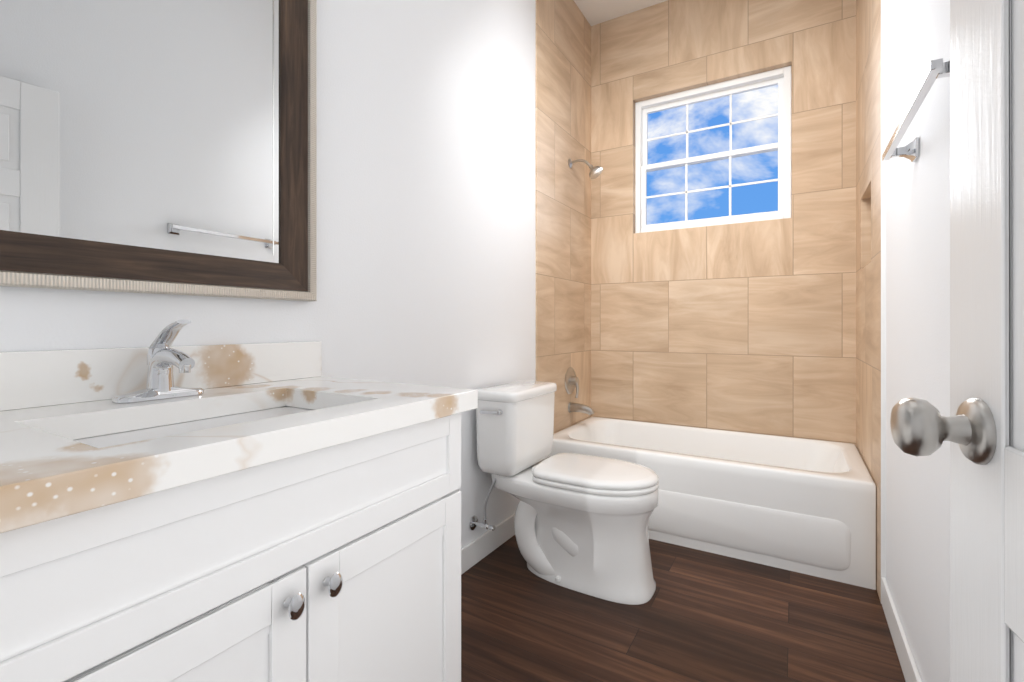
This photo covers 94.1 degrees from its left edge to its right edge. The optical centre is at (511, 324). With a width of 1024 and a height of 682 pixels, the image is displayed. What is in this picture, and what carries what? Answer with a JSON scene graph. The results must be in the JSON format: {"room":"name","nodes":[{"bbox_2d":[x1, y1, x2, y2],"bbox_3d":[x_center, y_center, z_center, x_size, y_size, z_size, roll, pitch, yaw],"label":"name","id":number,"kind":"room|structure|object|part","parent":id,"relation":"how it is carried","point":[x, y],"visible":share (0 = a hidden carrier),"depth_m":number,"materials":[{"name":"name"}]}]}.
{"room":"bathroom","nodes":[
{"label":"bathroom","id":0,"kind":"room"},
{"bbox_2d":[0,0,535,548],"bbox_3d":[-0.676,-0.515,1.387,0.100,3.170,2.995,0,0,31],"label":"wall","id":1,"kind":"structure","parent":0,"point":[426,192],"depth_m":1.79,"materials":[{"name":"white paint"}]},
{"bbox_2d":[0,0,316,300],"bbox_3d":[-0.859,-0.610,0.947,0.032,1.080,1.072,0,0,31],"label":"mirror","id":2,"kind":"object","parent":1,"relation":"attached to","point":[168,147],"visible":1,"depth_m":1.08,"materials":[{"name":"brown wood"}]},
{"bbox_2d":[0,341,321,439],"bbox_3d":[-0.812,0.101,1.038,0.020,0.105,0.916,0,0,31],"label":"backsplash","id":3,"kind":"structure","parent":1,"relation":"attached to","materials":[{"name":"stone"}]},
{"bbox_2d":[461,513,514,574],"bbox_3d":[-0.222,1.018,2.042,0.012,0.105,1.404,0,0,31],"label":"baseboard","id":4,"kind":"structure","parent":1,"relation":"attached to","point":[478,549],"depth_m":2.21,"materials":[{"name":"white paint"}]},
{"bbox_2d":[536,0,590,433],"bbox_3d":[0.326,-0.515,3.068,0.108,3.170,0.920,0,0,31],"label":"tiled wall","id":5,"kind":"structure","parent":0,"point":[563,191],"depth_m":2.95,"materials":[{"name":"beige tile"}]},
{"bbox_2d":[565,367,593,414],"bbox_3d":[0.440,0.416,2.995,0.162,0.292,0.170,0,0,31],"label":"tub faucet","id":6,"kind":"object","parent":5,"relation":"attached to","point":[571,380],"visible":1,"depth_m":2.99,"materials":[{"name":"grey metal"}]},
{"bbox_2d":[568,158,602,178],"bbox_3d":[0.462,-0.984,2.982,0.213,0.152,0.091,0,0,31],"label":"shower head","id":7,"kind":"object","parent":5,"relation":"attached to","point":[595,172],"visible":1,"depth_m":2.96},
{"bbox_2d":[574,0,666,25],"bbox_3d":[0.271,-2.125,1.360,1.758,0.050,3.915,0,0,31],"label":"ceiling","id":8,"kind":"structure","parent":0,"point":[595,12],"depth_m":3.15,"materials":[{"name":"white paint"}]},
{"bbox_2d":[461,535,905,681],"bbox_3d":[0.271,1.095,1.360,1.758,0.050,3.915,0,0,31],"label":"floor","id":9,"kind":"structure","parent":0,"point":[701,616],"depth_m":1.69,"materials":[{"name":"brown wood"}]},
{"bbox_2d":[0,320,477,681],"bbox_3d":[-0.568,0.530,0.893,0.590,1.081,0.916,0,0,31],"label":"bathroom vanity","id":10,"kind":"object","parent":9,"relation":"on","point":[271,512],"visible":1,"depth_m":0.77,"materials":[{"name":"white paint"}]},
{"bbox_3d":[-0.460,0.678,0.585,0.020,0.567,0.462,0,0,31],"label":"door","id":11,"kind":"part","parent":10,"relation":"part of","materials":[{"name":"white paint"}]},
{"bbox_2d":[112,320,203,403],"bbox_3d":[-0.705,0.071,0.985,0.141,0.164,0.164,0,0,31],"label":"faucet","id":12,"kind":"object","parent":10,"relation":"on","point":[160,388],"depth_m":0.98,"materials":[{"name":"silver metal"}]},
{"bbox_3d":[-0.235,0.678,0.965,0.020,0.567,0.418,0,0,31],"label":"door","id":13,"kind":"part","parent":10,"relation":"part of","materials":[{"name":"white paint"}]},
{"bbox_2d":[469,380,658,604],"bbox_3d":[0.241,0.680,2.073,0.773,0.796,0.464,0,0,31],"label":"toilet","id":14,"kind":"object","parent":9,"relation":"on","point":[581,521],"visible":1,"depth_m":1.96,"materials":[{"name":"white ceramic"}]},
{"bbox_3d":[-0.088,0.367,2.014,0.098,0.025,0.027,0,0,31],"label":"lever","id":15,"kind":"part","parent":14,"relation":"part of","materials":[{"name":"silver metal"}]},
{"bbox_3d":[-0.083,0.885,2.079,0.018,0.019,0.032,0,0,31],"label":"supply knob","id":16,"kind":"part","parent":14,"relation":"part of","materials":[{"name":"silver metal"}]},
{"bbox_3d":[0.025,0.489,2.212,0.208,0.328,0.430,0,0,31],"label":"tank","id":17,"kind":"part","parent":14,"relation":"part of","materials":[{"name":"white ceramic"}]},
{"bbox_3d":[0.027,0.303,2.211,0.219,0.042,0.446,0,0,31],"label":"tank lid","id":18,"kind":"part","parent":14,"relation":"part of","materials":[{"name":"white ceramic"}]},
{"bbox_3d":[0.257,0.862,2.075,0.743,0.417,0.378,0,0,31],"label":"bowl","id":19,"kind":"part","parent":14,"relation":"part of","materials":[{"name":"white ceramic"}]},
{"bbox_3d":[0.367,0.641,2.009,0.490,0.020,0.376,0,0,31],"label":"seat","id":20,"kind":"part","parent":14,"relation":"part of","materials":[{"name":"white plastic"}]},
{"bbox_3d":[0.366,0.614,2.010,0.488,0.030,0.372,0,0,31],"label":"lid","id":21,"kind":"part","parent":14,"relation":"part of","materials":[{"name":"white plastic"}]},
{"bbox_2d":[545,417,875,589],"bbox_3d":[1.012,0.855,2.632,1.511,0.430,0.766,0,0,31],"label":"bathtub","id":22,"kind":"object","parent":9,"relation":"on","point":[804,506],"visible":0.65,"depth_m":2.21,"materials":[{"name":"white ceramic"}]},
{"bbox_3d":[0.805,0.920,2.313,1.371,0.210,0.006,0,0,31],"label":"panel","id":23,"kind":"part","parent":22,"relation":"part of","materials":[{"name":"white ceramic"}]},
{"bbox_2d":[890,0,1023,681],"bbox_3d":[0.344,0.049,0.218,0.106,2.030,0.761,0,0,24],"label":"door","id":24,"kind":"structure","parent":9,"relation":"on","point":[1017,163],"depth_m":0.45,"materials":[{"name":"white paint"}]},
{"bbox_3d":[0.452,0.110,0.509,0.072,0.068,0.068,0,0,24],"label":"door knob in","id":25,"kind":"part","parent":24,"relation":"part of","materials":[{"name":"silver metal"}]},
{"bbox_3d":[0.529,0.049,0.550,0.034,2.030,0.004,0,0,23],"label":"door edge","id":26,"kind":"part","parent":24,"relation":"part of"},
{"bbox_2d":[591,0,855,444],"bbox_3d":[1.249,-0.515,3.032,1.516,3.170,0.160,0,0,31],"label":"tiled wall","id":27,"kind":"structure","parent":0,"point":[748,327],"depth_m":2.89,"materials":[{"name":"beige tile"}]},
{"bbox_2d":[635,66,790,232],"bbox_3d":[1.248,-1.062,3.033,0.915,0.901,0.070,0,0,31],"label":"window","id":28,"kind":"structure","parent":27,"relation":"in","point":[784,72],"depth_m":2.99,"materials":[{"name":"white plastic"}]},
{"bbox_3d":[1.243,-0.861,3.025,0.839,0.435,0.028,0,0,31],"label":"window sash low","id":29,"kind":"part","parent":28,"relation":"part of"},
{"bbox_3d":[1.258,-1.260,3.050,0.839,0.427,0.026,0,0,31],"label":"window sash up","id":30,"kind":"part","parent":28,"relation":"part of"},
{"bbox_2d":[856,0,880,601],"bbox_3d":[1.716,-0.515,2.217,0.120,3.170,0.965,0,0,31],"label":"tiled wall","id":31,"kind":"structure","parent":0,"point":[868,229],"depth_m":2.11,"materials":[{"name":"beige tile"}]},
{"bbox_2d":[881,0,885,577],"bbox_3d":[1.424,-0.515,1.827,0.015,3.170,0.004,0,0,31],"label":"wall","id":32,"kind":"structure","parent":0,"point":[883,291],"depth_m":1.82,"materials":[{"name":"white paint"}]},
{"bbox_2d":[886,0,949,681],"bbox_3d":[0.746,-0.515,0.575,0.100,3.170,2.850,0,0,31],"label":"wall","id":33,"kind":"structure","parent":0,"point":[918,353],"depth_m":1.33,"materials":[{"name":"white paint"}]},
{"bbox_2d":[881,577,921,681],"bbox_3d":[0.696,1.018,0.602,0.012,0.105,2.843,0,0,31],"label":"baseboard","id":34,"kind":"structure","parent":33,"relation":"attached to","point":[906,658],"depth_m":1.52,"materials":[{"name":"white paint"}]},
{"bbox_2d":[882,58,949,161],"bbox_3d":[0.982,-0.496,1.144,0.074,0.054,0.590,0,0,31],"label":"towel rail","id":35,"kind":"object","parent":33,"relation":"attached to","point":[936,69],"visible":0.75,"depth_m":1.10,"materials":[{"name":"silver metal"}]},
{"label":"outside","id":36,"kind":"structure","parent":0,"visible":0},
{"bbox_2d":[647,85,777,224],"bbox_3d":[2.691,-2.930,5.002,14.000,12.000,0.020,0,0,31],"label":"sky","id":37,"kind":"structure","parent":36,"point":[754,198],"depth_m":5.26,"materials":[{"name":"blue"}]}
]}

